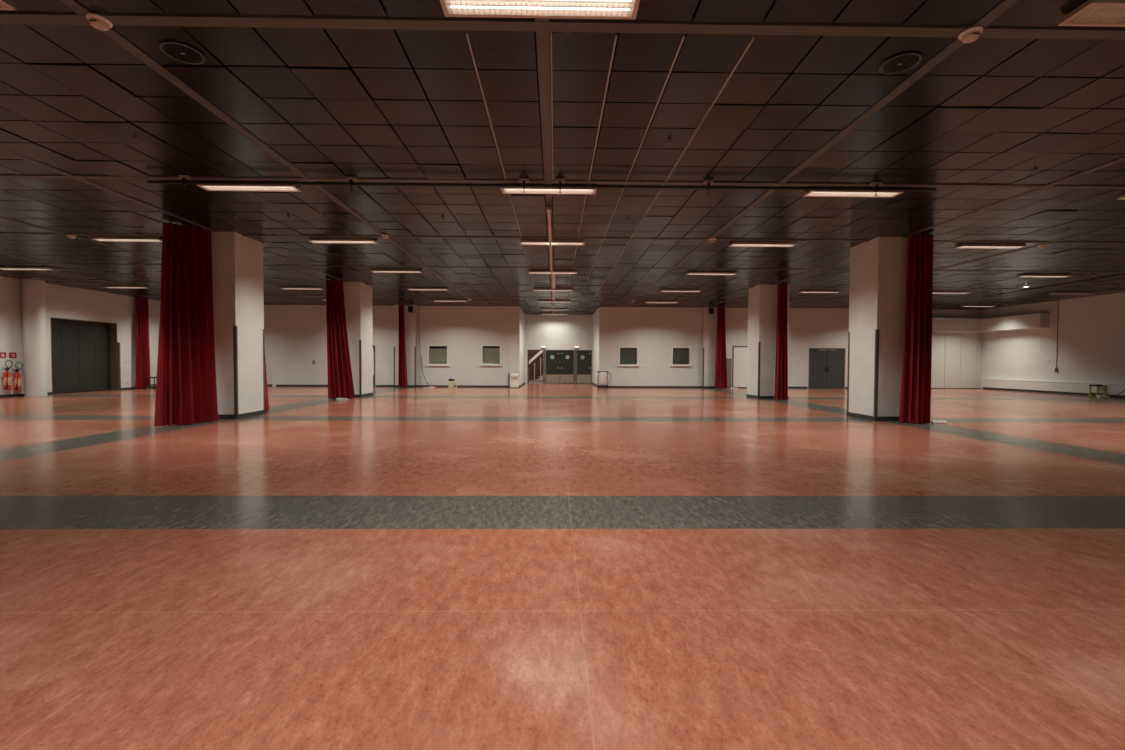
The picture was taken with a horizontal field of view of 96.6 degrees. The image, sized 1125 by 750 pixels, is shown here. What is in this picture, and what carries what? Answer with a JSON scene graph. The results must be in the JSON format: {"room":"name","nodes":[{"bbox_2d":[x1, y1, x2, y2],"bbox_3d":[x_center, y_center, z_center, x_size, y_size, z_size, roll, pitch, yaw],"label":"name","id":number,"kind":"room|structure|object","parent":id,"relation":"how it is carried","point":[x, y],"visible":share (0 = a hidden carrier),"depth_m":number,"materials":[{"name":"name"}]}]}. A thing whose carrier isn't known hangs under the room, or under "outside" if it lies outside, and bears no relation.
{"room":"event hall","nodes":[
{"label":"event hall","id":0,"kind":"room"},
{"bbox_2d":[0,276,159,394],"bbox_3d":[-19.649,-1.134,10.031,0.600,4.207,32.700,0,1,-1],"label":"wall","id":1,"kind":"structure","parent":0,"point":[65,302],"depth_m":20.03,"materials":[{"name":"white paint"}]},
{"bbox_2d":[0,352,5,357],"bbox_3d":[-19.457,-0.689,17.419,0.010,0.200,0.240,0,1,-1],"label":"fire sign","id":2,"kind":"object","parent":1,"relation":"attached to","point":[2,354],"visible":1,"depth_m":17.43,"materials":[{"name":"red"}]},
{"bbox_2d":[2,360,12,389],"bbox_3d":[-19.356,0.002,17.436,0.231,1.039,0.299,0,2,-17],"label":"fire extinguisher","id":3,"kind":"object","parent":1,"relation":"attached to","point":[6,377],"visible":1,"depth_m":17.39,"materials":[{"name":"red metal"}]},
{"bbox_2d":[9,352,16,357],"bbox_3d":[-19.462,-0.697,17.759,0.010,0.200,0.240,0,1,-1],"label":"fire sign","id":4,"kind":"object","parent":1,"relation":"attached to","point":[11,354],"visible":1,"depth_m":17.74,"materials":[{"name":"red"}]},
{"bbox_2d":[12,362,22,390],"bbox_3d":[-19.361,0.053,17.767,0.231,1.039,0.299,0,2,-17],"label":"fire extinguisher","id":5,"kind":"object","parent":1,"relation":"attached to","point":[17,376],"visible":1,"depth_m":17.73,"materials":[{"name":"red metal"}]},
{"bbox_2d":[0,386,152,397],"bbox_3d":[-19.346,0.929,9.938,0.020,0.090,32.400,0,1,-1],"label":"baseboard","id":6,"kind":"structure","parent":1,"relation":"attached to","point":[127,388],"depth_m":18.05,"materials":[{"name":"grey"}]},
{"bbox_2d":[51,317,120,393],"bbox_3d":[-19.650,-0.766,20.605,0.380,2.930,2.980,0,1,-1],"label":"door","id":7,"kind":"structure","parent":1,"relation":"in","point":[85,355],"depth_m":20.73,"materials":[{"name":"grey metal"}]},
{"bbox_2d":[264,305,393,386],"bbox_3d":[-14.139,-1.520,26.111,10.900,4.207,0.500,0,1,-1],"label":"wall","id":8,"kind":"structure","parent":0,"point":[295,336],"depth_m":25.89,"materials":[{"name":"white paint"}]},
{"bbox_2d":[267,384,393,386],"bbox_3d":[-14.127,0.540,26.054,10.900,0.090,0.320,0,1,-1],"label":"baseboard","id":9,"kind":"structure","parent":8,"relation":"attached to","point":[267,384],"depth_m":25.92,"materials":[{"name":"grey"}]},
{"bbox_2d":[373,345,374,386],"bbox_3d":[-10.166,-0.475,25.967,0.950,2.160,0.200,0,1,-1],"label":"door","id":10,"kind":"structure","parent":8,"relation":"in","point":[373,345],"depth_m":25.96,"materials":[{"name":"white"}]},
{"bbox_2d":[525,314,592,383],"bbox_3d":[-0.231,-1.573,30.670,4.550,4.207,0.200,0,1,-1],"label":"wall","id":11,"kind":"structure","parent":0,"point":[554,332],"depth_m":30.54,"materials":[{"name":"white paint"}]},
{"bbox_2d":[527,350,591,383],"bbox_3d":[-0.166,-0.504,30.668,3.950,2.070,0.140,0,1,-1],"label":"door frame","id":12,"kind":"structure","parent":11,"relation":"in","point":[544,361],"depth_m":30.60,"materials":[{"name":"grey metal"}]},
{"bbox_2d":[528,350,528,382],"bbox_3d":[-2.131,-0.508,31.067,0.080,2.010,0.880,0,1,-8],"label":"door","id":13,"kind":"structure","parent":12,"relation":"attached to","point":[528,350],"depth_m":30.63,"materials":[{"name":"grey metal"}]},
{"bbox_2d":[546,350,559,382],"bbox_3d":[-0.585,-0.490,30.642,0.840,2.010,0.080,0,1,-1],"label":"door","id":14,"kind":"structure","parent":12,"relation":"attached to","point":[552,357],"depth_m":30.63,"materials":[{"name":"grey metal"}]},
{"bbox_2d":[560,351,573,382],"bbox_3d":[0.270,-0.487,30.655,0.830,2.010,0.080,0,1,-1],"label":"door","id":15,"kind":"structure","parent":12,"relation":"attached to","point":[566,357],"depth_m":30.65,"materials":[{"name":"grey metal"}]},
{"bbox_2d":[577,351,590,383],"bbox_3d":[1.319,-0.482,30.671,0.870,2.010,0.080,0,1,-1],"label":"door","id":16,"kind":"structure","parent":12,"relation":"attached to","point":[583,357],"depth_m":30.66,"materials":[{"name":"grey wood"}]},
{"bbox_2d":[417,306,701,385],"bbox_3d":[-0.197,-1.566,30.400,14.810,4.207,8.740,0,1,-1],"label":"wall","id":17,"kind":"structure","parent":0,"point":[654,330],"depth_m":26.07,"materials":[{"name":"white paint"}]},
{"bbox_2d":[426,345,448,365],"bbox_3d":[-6.455,-1.018,26.066,1.170,1.075,0.335,0,1,-1],"label":"window","id":18,"kind":"structure","parent":17,"relation":"in","point":[437,354],"depth_m":26.09,"materials":[{"name":"white"}]},
{"bbox_2d":[417,382,524,386],"bbox_3d":[-4.929,0.526,28.272,5.340,0.090,4.560,0,1,-1],"label":"baseboard","id":19,"kind":"structure","parent":17,"relation":"attached to","point":[524,382],"depth_m":26.04,"materials":[{"name":"grey"}]},
{"bbox_2d":[480,345,501,365],"bbox_3d":[-3.700,-1.026,26.107,1.140,1.075,0.335,0,1,-1],"label":"window","id":20,"kind":"structure","parent":17,"relation":"in","point":[490,354],"depth_m":26.12,"materials":[{"name":"white"}]},
{"bbox_2d":[618,346,639,365],"bbox_3d":[3.439,-0.976,26.215,1.140,1.015,0.335,0,1,-1],"label":"window","id":21,"kind":"structure","parent":17,"relation":"in","point":[628,356],"depth_m":26.23,"materials":[{"name":"white"}]},
{"bbox_2d":[592,382,701,387],"bbox_3d":[4.550,0.566,28.415,5.400,0.090,4.560,0,1,-1],"label":"baseboard","id":22,"kind":"structure","parent":17,"relation":"attached to","point":[592,382],"depth_m":26.18,"materials":[{"name":"grey"}]},
{"bbox_2d":[670,347,691,365],"bbox_3d":[6.194,-0.970,26.257,1.130,1.005,0.335,0,1,-1],"label":"window","id":23,"kind":"structure","parent":17,"relation":"in","point":[680,355],"depth_m":26.27,"materials":[{"name":"white"}]},
{"bbox_2d":[0,382,1124,749],"bbox_3d":[1.529,1.031,14.356,42.300,0.150,41.000,0,1,-1],"label":"floor","id":24,"kind":"structure","parent":0,"point":[527,566],"depth_m":3.13,"materials":[{"name":"orange laminate"}]},
{"bbox_2d":[22,279,46,395],"bbox_3d":[-19.172,-1.341,18.217,0.580,4.206,0.580,0,1,-1],"label":"round column","id":25,"kind":"structure","parent":24,"relation":"on","point":[33,291],"depth_m":18.02,"materials":[{"name":"paint"}]},
{"bbox_2d":[145,377,156,388],"bbox_3d":[-18.497,0.366,23.093,1.050,0.550,0.500,0,1,-1],"label":"trolley","id":26,"kind":"object","parent":24,"relation":"on","point":[148,384],"visible":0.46,"depth_m":22.90,"materials":[{"name":"black metal"}]},
{"bbox_2d":[211,231,265,418],"bbox_3d":[-7.935,-1.126,11.828,1.170,4.206,1.130,0,1,-1],"label":"pillar","id":27,"kind":"structure","parent":24,"relation":"on","point":[237,259],"depth_m":11.41,"materials":[{"name":"paint"}]},
{"bbox_2d":[343,282,372,396],"bbox_3d":[-7.931,-1.307,18.906,1.130,4.206,1.230,0,1,-1],"label":"pillar","id":28,"kind":"structure","parent":24,"relation":"on","point":[357,295],"depth_m":18.35,"materials":[{"name":"paint"}]},
{"bbox_2d":[394,305,416,386],"bbox_3d":[-8.113,-1.491,26.052,1.140,4.206,0.630,0,1,-1],"label":"pillar","id":29,"kind":"structure","parent":24,"relation":"on","point":[410,319],"depth_m":25.75,"materials":[{"name":"paint"}]},
{"bbox_2d":[408,306,412,312],"bbox_3d":[-7.722,-3.344,25.537,0.200,0.330,0.346,0,1,-1],"label":"loudspeaker","id":30,"kind":"object","parent":29,"relation":"attached to","point":[410,308],"visible":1,"depth_m":25.40,"materials":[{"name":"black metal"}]},
{"bbox_2d":[448,377,456,387],"bbox_3d":[-5.508,0.368,25.226,0.449,0.565,0.324,0,1,-1],"label":"canister","id":31,"kind":"object","parent":24,"relation":"on","point":[451,382],"visible":1,"depth_m":25.11,"materials":[{"name":"beige plastic"}]},
{"bbox_2d":[510,374,518,387],"bbox_3d":[-2.435,0.285,25.430,0.460,0.700,0.405,0,1,-1],"label":"waste bin","id":32,"kind":"object","parent":24,"relation":"on","point":[514,378],"visible":1,"depth_m":25.25,"materials":[{"name":"white"}]},
{"bbox_2d":[529,350,542,381],"bbox_3d":[-1.614,-0.567,33.666,3.111,2.550,1.020,0,1,-1],"label":"staircase","id":33,"kind":"structure","parent":24,"relation":"on","point":[540,379],"depth_m":33.18,"materials":[{"name":"white"}]},
{"bbox_2d":[597,371,610,387],"bbox_3d":[2.122,0.235,25.449,0.714,0.880,0.517,0,1,-1],"label":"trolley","id":34,"kind":"object","parent":24,"relation":"on","point":[602,376],"visible":0.99,"depth_m":25.25,"materials":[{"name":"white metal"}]},
{"bbox_2d":[701,307,717,387],"bbox_3d":[7.850,-1.424,26.293,1.150,4.206,0.630,0,1,-1],"label":"pillar","id":35,"kind":"structure","parent":24,"relation":"on","point":[709,321],"depth_m":25.99,"materials":[{"name":"paint"}]},
{"bbox_2d":[709,308,713,313],"bbox_3d":[7.626,-3.279,25.769,0.200,0.330,0.346,0,1,-1],"label":"loudspeaker","id":36,"kind":"object","parent":35,"relation":"attached to","point":[711,310],"visible":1,"depth_m":25.63,"materials":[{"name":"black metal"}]},
{"bbox_2d":[726,358,731,387],"bbox_3d":[8.636,-0.089,26.194,0.380,1.550,0.030,0,1,-1],"label":"panel","id":37,"kind":"object","parent":24,"relation":"on","point":[728,360],"visible":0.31,"depth_m":26.18,"materials":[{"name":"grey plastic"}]},
{"bbox_2d":[746,284,789,398],"bbox_3d":[7.789,-1.239,19.043,1.130,4.206,1.130,0,1,-1],"label":"pillar","id":38,"kind":"structure","parent":24,"relation":"on","point":[762,298],"depth_m":18.52,"materials":[{"name":"paint"}]},
{"bbox_2d":[846,237,907,420],"bbox_3d":[7.759,-1.060,12.044,1.160,4.206,1.130,0,1,-1],"label":"pillar","id":39,"kind":"structure","parent":24,"relation":"on","point":[878,266],"depth_m":11.54,"materials":[{"name":"paint"}]},
{"bbox_2d":[931,421,947,422],"bbox_3d":[8.403,1.044,11.188,0.390,0.050,0.180,0,1,-1],"label":"power strip","id":40,"kind":"object","parent":24,"relation":"on","point":[931,421],"visible":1,"depth_m":11.10,"materials":[{"name":"white"}]},
{"bbox_2d":[983,379,1124,397],"bbox_3d":[22.321,0.642,19.904,0.150,0.535,13.090,0,1,-1],"label":"box","id":41,"kind":"object","parent":24,"relation":"on","point":[1071,388],"visible":0.97,"depth_m":22.73,"materials":[{"name":"white paint"}]},
{"bbox_2d":[1089,384,1106,396],"bbox_3d":[21.989,0.640,20.605,0.400,0.500,0.320,0,1,-1],"label":"folding stool","id":42,"kind":"object","parent":24,"relation":"on","point":[1097,393],"visible":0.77,"depth_m":20.47,"materials":[{"name":"yellow wood"}]},
{"bbox_2d":[1097,395,1109,397],"bbox_3d":[21.686,0.847,20.105,0.420,0.110,0.100,0,1,-1],"label":"power strip","id":43,"kind":"object","parent":24,"relation":"on","point":[1099,396],"visible":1,"depth_m":20.06,"materials":[{"name":"white"}]},
{"bbox_2d":[0,0,1124,314],"bbox_3d":[1.579,-3.288,12.245,42.300,0.220,37.000,0,1,-1],"label":"ceiling","id":44,"kind":"structure","parent":0,"point":[772,93],"depth_m":6.63,"materials":[{"name":"tile"}]},
{"bbox_2d":[0,0,16,9],"bbox_3d":[-5.177,-2.972,3.898,1.560,0.062,0.270,0,1,-1],"label":"ceiling light","id":45,"kind":"object","parent":44,"relation":"attached to","point":[4,4],"visible":1,"depth_m":4.01,"materials":[{"name":"beige"}]},
{"bbox_2d":[0,267,53,269],"bbox_3d":[-16.774,-3.326,15.640,1.560,0.062,0.270,0,1,-1],"label":"ceiling light","id":46,"kind":"object","parent":44,"relation":"attached to","point":[1,268],"visible":1,"depth_m":15.52,"materials":[{"name":"beige plastic"}]},
{"bbox_2d":[86,13,112,30],"bbox_3d":[-3.922,-2.974,4.247,0.170,0.062,0.170,0,1,-1],"label":"smoke detector","id":47,"kind":"object","parent":44,"relation":"attached to","point":[98,22],"visible":1,"depth_m":4.21,"materials":[{"name":"white plastic"}]},
{"bbox_2d":[90,236,161,241],"bbox_3d":[-10.216,-3.198,11.800,1.560,0.062,0.270,0,1,-1],"label":"ceiling light","id":48,"kind":"object","parent":44,"relation":"attached to","point":[97,238],"visible":0.98,"depth_m":11.72,"materials":[{"name":"beige plastic"}]},
{"bbox_2d":[103,286,148,287],"bbox_3d":[-16.982,-3.426,19.517,1.560,0.062,0.270,0,1,-1],"label":"ceiling light","id":49,"kind":"object","parent":44,"relation":"attached to","point":[103,286],"visible":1,"depth_m":19.44,"materials":[{"name":"beige"}]},
{"bbox_2d":[135,297,150,388],"bbox_3d":[-19.321,-1.470,23.077,0.303,4.193,0.731,0,1,-1],"label":"curtain","id":50,"kind":"object","parent":44,"relation":"hanging from","point":[142,308],"visible":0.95,"depth_m":23.00,"materials":[{"name":"red fabric"}]},
{"bbox_2d":[159,42,204,64],"bbox_3d":[-3.559,-3.013,4.702,0.344,0.008,0.344,0,1,-1],"label":"ceiling speaker","id":51,"kind":"object","parent":44,"relation":"attached to","point":[172,44],"visible":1,"depth_m":4.70,"materials":[{"name":"metal"}]},
{"bbox_2d":[179,175,190,188],"bbox_3d":[-5.886,-3.001,7.818,0.150,0.206,0.068,0,1,-1],"label":"clamp","id":52,"kind":"object","parent":44,"relation":"attached to","point":[184,178],"visible":1,"depth_m":7.79,"materials":[{"name":"beige"}]},
{"bbox_2d":[147,180,935,190],"bbox_3d":[-0.257,-2.980,7.903,12.400,0.048,0.048,0,1,-1],"label":"pipe","id":53,"kind":"object","parent":52,"relation":"hanging from","point":[148,181],"visible":1,"depth_m":7.88,"materials":[{"name":"black metal"}]},
{"bbox_2d":[154,222,217,426],"bbox_3d":[-7.903,-1.095,10.462,0.925,4.193,1.187,1,2,38],"label":"curtain","id":54,"kind":"object","parent":44,"relation":"hanging from","point":[186,387],"visible":1,"depth_m":10.49,"materials":[{"name":"red fabric"}]},
{"bbox_2d":[197,184,301,191],"bbox_3d":[-5.112,-3.082,8.208,1.560,0.062,0.270,0,1,-1],"label":"ceiling light","id":55,"kind":"object","parent":44,"relation":"attached to","point":[209,187],"visible":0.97,"depth_m":8.21,"materials":[{"name":"beige plastic"}]},
{"bbox_2d":[265,360,268,411],"bbox_3d":[-7.894,-1.154,12.790,0.706,4.193,0.427,0,1,-1],"label":"curtain","id":56,"kind":"object","parent":44,"relation":"hanging from","point":[266,388],"visible":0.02,"depth_m":12.86,"materials":[{"name":"red fabric"}]},
{"bbox_2d":[281,287,323,289],"bbox_3d":[-10.183,-3.397,19.619,1.560,0.062,0.270,0,1,-1],"label":"ceiling light","id":57,"kind":"object","parent":44,"relation":"attached to","point":[310,288],"visible":1,"depth_m":19.50,"materials":[{"name":"beige"}]},
{"bbox_2d":[326,279,354,398],"bbox_3d":[-7.835,-1.280,17.730,0.905,4.193,0.822,-1,2,-30],"label":"curtain","id":58,"kind":"object","parent":44,"relation":"hanging from","point":[339,371],"visible":1,"depth_m":17.70,"materials":[{"name":"red fabric"}]},
{"bbox_2d":[308,238,377,243],"bbox_3d":[-5.186,-3.176,11.876,1.560,0.062,0.270,0,1,-1],"label":"ceiling light","id":59,"kind":"object","parent":44,"relation":"attached to","point":[313,240],"visible":1,"depth_m":11.76,"materials":[{"name":"beige plastic"}]},
{"bbox_2d":[346,177,356,190],"bbox_3d":[-3.306,-2.990,7.857,0.150,0.206,0.068,0,1,-1],"label":"clamp","id":60,"kind":"object","parent":44,"relation":"attached to","point":[351,179],"visible":1,"depth_m":7.83,"materials":[{"name":"black metal"}]},
{"bbox_2d":[371,269,422,272],"bbox_3d":[-5.226,-3.277,15.815,1.560,0.062,0.270,0,1,-1],"label":"ceiling light","id":61,"kind":"object","parent":44,"relation":"attached to","point":[372,270],"visible":1,"depth_m":15.70,"materials":[{"name":"beige plastic"}]},
{"bbox_2d":[398,305,407,386],"bbox_3d":[-8.119,-1.480,25.481,0.477,4.193,0.355,1,2,17],"label":"curtain","id":62,"kind":"object","parent":44,"relation":"hanging from","point":[402,365],"visible":1,"depth_m":25.45,"materials":[{"name":"red fabric"}]},
{"bbox_2d":[419,331,430,386],"bbox_3d":[-7.033,-1.475,25.646,0.807,4.190,0.074,1,2,23],"label":"cable","id":63,"kind":"object","parent":44,"relation":"hanging from","point":[419,331],"visible":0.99,"depth_m":25.74,"materials":[{"name":"grey plastic"}]},
{"bbox_2d":[407,288,447,289],"bbox_3d":[-5.284,-3.377,19.693,1.560,0.062,0.270,0,1,-1],"label":"ceiling light","id":64,"kind":"object","parent":44,"relation":"attached to","point":[407,288],"visible":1,"depth_m":19.58,"materials":[{"name":"beige"}]},
{"bbox_2d":[433,300,466,301],"bbox_3d":[-5.240,-3.473,23.443,1.560,0.062,0.270,0,1,-1],"label":"ceiling light","id":65,"kind":"object","parent":44,"relation":"attached to","point":[433,300],"visible":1,"depth_m":23.38,"materials":[{"name":"beige"}]},
{"bbox_2d":[519,179,528,188],"bbox_3d":[-0.607,-2.979,7.898,0.150,0.206,0.068,0,1,-1],"label":"clamp","id":66,"kind":"object","parent":44,"relation":"attached to","point":[523,181],"visible":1,"depth_m":7.87,"materials":[{"name":"black metal"}]},
{"bbox_2d":[440,0,639,19],"bbox_3d":[-0.178,-2.951,3.973,1.560,0.062,0.270,0,1,-1],"label":"ceiling light","id":67,"kind":"object","parent":44,"relation":"attached to","point":[563,9],"visible":1,"depth_m":4.03,"materials":[{"name":"beige plastic"}]},
{"bbox_2d":[501,187,596,194],"bbox_3d":[-0.222,-3.062,8.282,1.560,0.062,0.270,0,1,-1],"label":"ceiling light","id":68,"kind":"object","parent":44,"relation":"attached to","point":[505,190],"visible":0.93,"depth_m":8.28,"materials":[{"name":"beige plastic"}]},
{"bbox_2d":[546,206,552,273],"bbox_3d":[-0.294,-3.140,12.421,0.110,0.108,6.600,0,1,-1],"label":"conduit","id":69,"kind":"object","parent":44,"relation":"attached to","point":[548,208],"visible":1,"depth_m":11.05,"materials":[{"name":"beige metal"}]},
{"bbox_2d":[519,240,584,244],"bbox_3d":[-0.247,-3.156,11.951,1.560,0.062,0.270,0,1,-1],"label":"ceiling light","id":70,"kind":"object","parent":44,"relation":"attached to","point":[521,242],"visible":0.92,"depth_m":11.84,"materials":[{"name":"beige plastic"}]},
{"bbox_2d":[528,270,577,273],"bbox_3d":[-0.306,-3.257,15.889,1.560,0.062,0.270,0,1,-1],"label":"ceiling light","id":71,"kind":"object","parent":44,"relation":"attached to","point":[529,271],"visible":0.98,"depth_m":15.77,"materials":[{"name":"beige plastic"}]},
{"bbox_2d":[533,289,572,290],"bbox_3d":[-0.364,-3.356,19.767,1.560,0.062,0.270,0,1,-1],"label":"ceiling light","id":72,"kind":"object","parent":44,"relation":"attached to","point":[534,289],"visible":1,"depth_m":19.70,"materials":[{"name":"beige"}]},
{"bbox_2d":[552,274,554,288],"bbox_3d":[-0.315,-3.316,17.818,0.120,0.034,3.200,0,1,-1],"label":"conduit","id":73,"kind":"object","parent":44,"relation":"attached to","point":[553,275],"visible":0.76,"depth_m":17.67,"materials":[{"name":"beige"}]},
{"bbox_2d":[537,300,570,301],"bbox_3d":[-0.400,-3.452,23.516,1.560,0.062,0.270,0,1,-1],"label":"ceiling light","id":74,"kind":"object","parent":44,"relation":"attached to","point":[538,300],"visible":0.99,"depth_m":23.39,"materials":[{"name":"beige"}]},
{"bbox_2d":[542,313,567,314],"bbox_3d":[-0.452,-3.610,29.664,1.560,0.062,0.270,0,1,-1],"label":"ceiling light","id":75,"kind":"object","parent":44,"relation":"attached to","point":[542,313],"visible":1,"depth_m":29.59,"materials":[{"name":"beige"}]},
{"bbox_2d":[555,179,564,192],"bbox_3d":[-0.037,-2.976,7.907,0.150,0.206,0.068,0,1,-1],"label":"clamp","id":76,"kind":"object","parent":44,"relation":"attached to","point":[559,181],"visible":1,"depth_m":7.88,"materials":[{"name":"black metal"}]},
{"bbox_2d":[645,301,678,302],"bbox_3d":[4.659,-3.431,23.592,1.560,0.062,0.270,0,1,-1],"label":"ceiling light","id":77,"kind":"object","parent":44,"relation":"attached to","point":[645,301],"visible":1,"depth_m":23.48,"materials":[{"name":"beige"}]},
{"bbox_2d":[660,289,700,291],"bbox_3d":[4.675,-3.335,19.843,1.560,0.062,0.270,0,1,-1],"label":"ceiling light","id":78,"kind":"object","parent":44,"relation":"attached to","point":[662,290],"visible":1,"depth_m":19.73,"materials":[{"name":"beige"}]},
{"bbox_2d":[703,180,713,193],"bbox_3d":[2.313,-2.966,7.942,0.150,0.206,0.068,0,1,-1],"label":"clamp","id":79,"kind":"object","parent":44,"relation":"attached to","point":[708,183],"visible":1,"depth_m":7.92,"materials":[{"name":"black metal"}]},
{"bbox_2d":[686,272,736,274],"bbox_3d":[4.733,-3.236,15.965,1.560,0.062,0.270,0,1,-1],"label":"ceiling light","id":80,"kind":"object","parent":44,"relation":"attached to","point":[687,273],"visible":1,"depth_m":15.85,"materials":[{"name":"beige"}]},
{"bbox_2d":[714,307,727,387],"bbox_3d":[8.146,-1.411,25.708,0.682,4.193,0.346,0,1,2],"label":"curtain","id":81,"kind":"object","parent":44,"relation":"hanging from","point":[721,364],"visible":1,"depth_m":25.67,"materials":[{"name":"red fabric"}]},
{"bbox_2d":[728,242,796,246],"bbox_3d":[4.792,-3.135,12.027,1.560,0.062,0.270,0,1,-1],"label":"ceiling light","id":82,"kind":"object","parent":44,"relation":"attached to","point":[733,244],"visible":1,"depth_m":11.92,"materials":[{"name":"beige plastic"}]},
{"bbox_2d":[774,283,787,399],"bbox_3d":[7.906,-1.217,18.076,0.426,4.193,0.547,0,1,-1],"label":"curtain","id":83,"kind":"object","parent":44,"relation":"hanging from","point":[781,364],"visible":1,"depth_m":18.06,"materials":[{"name":"red fabric"}]},
{"bbox_2d":[799,290,840,292],"bbox_3d":[10.215,-3.312,19.927,1.560,0.062,0.270,0,1,-1],"label":"ceiling light","id":84,"kind":"object","parent":44,"relation":"attached to","point":[802,291],"visible":1,"depth_m":19.81,"materials":[{"name":"beige"}]},
{"bbox_2d":[802,190,903,197],"bbox_3d":[4.837,-3.041,8.358,1.560,0.062,0.270,0,1,-1],"label":"ceiling light","id":85,"kind":"object","parent":44,"relation":"attached to","point":[810,193],"visible":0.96,"depth_m":8.35,"materials":[{"name":"beige plastic"}]},
{"bbox_2d":[870,182,881,195],"bbox_3d":[4.993,-2.955,7.982,0.150,0.206,0.068,0,1,-1],"label":"clamp","id":86,"kind":"object","parent":44,"relation":"attached to","point":[876,185],"visible":1,"depth_m":7.96,"materials":[{"name":"black metal"}]},
{"bbox_2d":[879,53,921,73],"bbox_3d":[3.240,-2.984,4.814,0.344,0.008,0.344,0,1,-1],"label":"ceiling speaker","id":87,"kind":"object","parent":44,"relation":"attached to","point":[909,55],"visible":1,"depth_m":4.81},
{"bbox_2d":[899,234,933,423],"bbox_3d":[7.915,-1.040,11.144,0.670,4.193,0.515,-1,2,-37],"label":"curtain","id":88,"kind":"object","parent":44,"relation":"hanging from","point":[915,398],"visible":1,"depth_m":11.09,"materials":[{"name":"red fabric"}]},
{"bbox_2d":[933,291,970,293],"bbox_3d":[15.414,-3.290,20.005,1.560,0.062,0.270,0,1,-1],"label":"ceiling light","id":89,"kind":"object","parent":44,"relation":"attached to","point":[934,292],"visible":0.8,"depth_m":19.89,"materials":[{"name":"beige"}]},
{"bbox_2d":[958,26,982,42],"bbox_3d":[3.547,-2.942,4.360,0.170,0.062,0.170,0,1,-1],"label":"smoke detector","id":90,"kind":"object","parent":44,"relation":"attached to","point":[972,34],"visible":1,"depth_m":4.32,"materials":[{"name":"white plastic"}]},
{"bbox_2d":[961,305,995,306],"bbox_3d":[20.396,-3.384,24.579,1.560,0.062,0.270,0,1,-1],"label":"ceiling light","id":91,"kind":"object","parent":44,"relation":"attached to","point":[962,305],"visible":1,"depth_m":24.54,"materials":[{"name":"beige"}]},
{"bbox_2d":[955,244,1026,248],"bbox_3d":[10.332,-3.111,12.110,1.560,0.062,0.270,0,1,-1],"label":"ceiling light","id":92,"kind":"object","parent":44,"relation":"attached to","point":[961,246],"visible":1,"depth_m":12.03,"materials":[{"name":"beige plastic"}]},
{"bbox_2d":[1016,274,1070,277],"bbox_3d":[15.472,-3.191,16.127,1.560,0.062,0.270,0,1,-1],"label":"ceiling light","id":93,"kind":"object","parent":44,"relation":"attached to","point":[1021,275],"visible":1,"depth_m":16.02,"materials":[{"name":"beige plastic"}]},
{"bbox_2d":[1049,292,1093,294],"bbox_3d":[20.363,-3.269,20.080,1.560,0.062,0.270,0,1,-1],"label":"ceiling light","id":94,"kind":"object","parent":44,"relation":"attached to","point":[1054,293],"visible":1,"depth_m":19.96,"materials":[{"name":"beige"}]},
{"bbox_2d":[1058,0,1124,26],"bbox_3d":[4.902,-2.930,4.050,1.560,0.062,0.270,0,1,-1],"label":"ceiling light","id":95,"kind":"object","parent":44,"relation":"attached to","point":[1099,13],"visible":1,"depth_m":4.06,"materials":[{"name":"beige plastic"}]},
{"bbox_2d":[1116,194,1124,199],"bbox_3d":[10.237,-3.018,8.440,1.560,0.062,0.270,0,1,-1],"label":"ceiling light","id":96,"kind":"object","parent":44,"relation":"attached to","point":[1121,197],"visible":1,"depth_m":8.52,"materials":[{"name":"beige"}]},
{"bbox_2d":[725,308,981,387],"bbox_3d":[15.367,-1.397,26.556,13.880,4.207,0.500,0,1,-1],"label":"wall","id":97,"kind":"structure","parent":0,"point":[808,327],"depth_m":26.25,"materials":[{"name":"white paint"}]},
{"bbox_2d":[732,346,747,387],"bbox_3d":[9.497,-0.412,26.268,1.220,2.200,0.191,0,1,-1],"label":"door","id":98,"kind":"structure","parent":97,"relation":"in","point":[739,359],"depth_m":26.23,"materials":[{"name":"white wood"}]},
{"bbox_2d":[808,348,845,388],"bbox_3d":[13.866,-0.354,26.330,1.920,2.120,0.161,0,1,-1],"label":"door","id":99,"kind":"structure","parent":97,"relation":"in","point":[826,365],"depth_m":26.33,"materials":[{"name":"grey metal"}]},
{"bbox_2d":[931,332,981,388],"bbox_3d":[20.829,-0.771,26.664,2.950,3.000,0.060,0,1,-1],"label":"door","id":100,"kind":"structure","parent":97,"relation":"in","point":[956,356],"depth_m":26.63,"materials":[{"name":"white"}]},
{"bbox_2d":[932,318,984,331],"bbox_3d":[20.839,-2.627,26.481,2.950,0.720,0.350,0,1,-1],"label":"trim","id":101,"kind":"structure","parent":97,"relation":"attached to","point":[938,324],"depth_m":26.30,"materials":[{"name":"white paint"}]},
{"bbox_2d":[981,292,1124,388],"bbox_3d":[22.647,-0.954,10.569,0.200,4.207,32.500,0,1,-1],"label":"wall","id":102,"kind":"structure","parent":0,"point":[1090,347],"depth_m":22.38,"materials":[{"name":"white paint"}]},
{"bbox_2d":[980,313,1049,331],"bbox_3d":[22.131,-2.554,24.677,0.420,0.680,3.300,0,1,-1],"label":"trim","id":103,"kind":"structure","parent":102,"relation":"attached to","point":[1036,320],"depth_m":24.27,"materials":[{"name":"white paint"}]},
{"bbox_2d":[1054,301,1058,371],"bbox_3d":[22.343,-1.745,22.650,0.050,3.227,0.120,0,1,-1],"label":"cable","id":104,"kind":"object","parent":102,"relation":"attached to","point":[1056,368],"visible":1,"depth_m":22.64,"materials":[{"name":"grey"}]},
{"bbox_3d":[17.267,-3.186,19.786,0.068,0.206,0.150,0,1,-1],"label":"clamp","id":105,"kind":"object","parent":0,"visible":0},
{"bbox_2d":[984,273,1124,296],"bbox_3d":[17.121,-3.097,16.184,0.048,0.048,8.814,0,1,2],"label":"pipe","id":106,"kind":"object","parent":105,"relation":"hanging from","point":[1122,273],"visible":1,"depth_m":17.32,"materials":[{"name":"black metal"}]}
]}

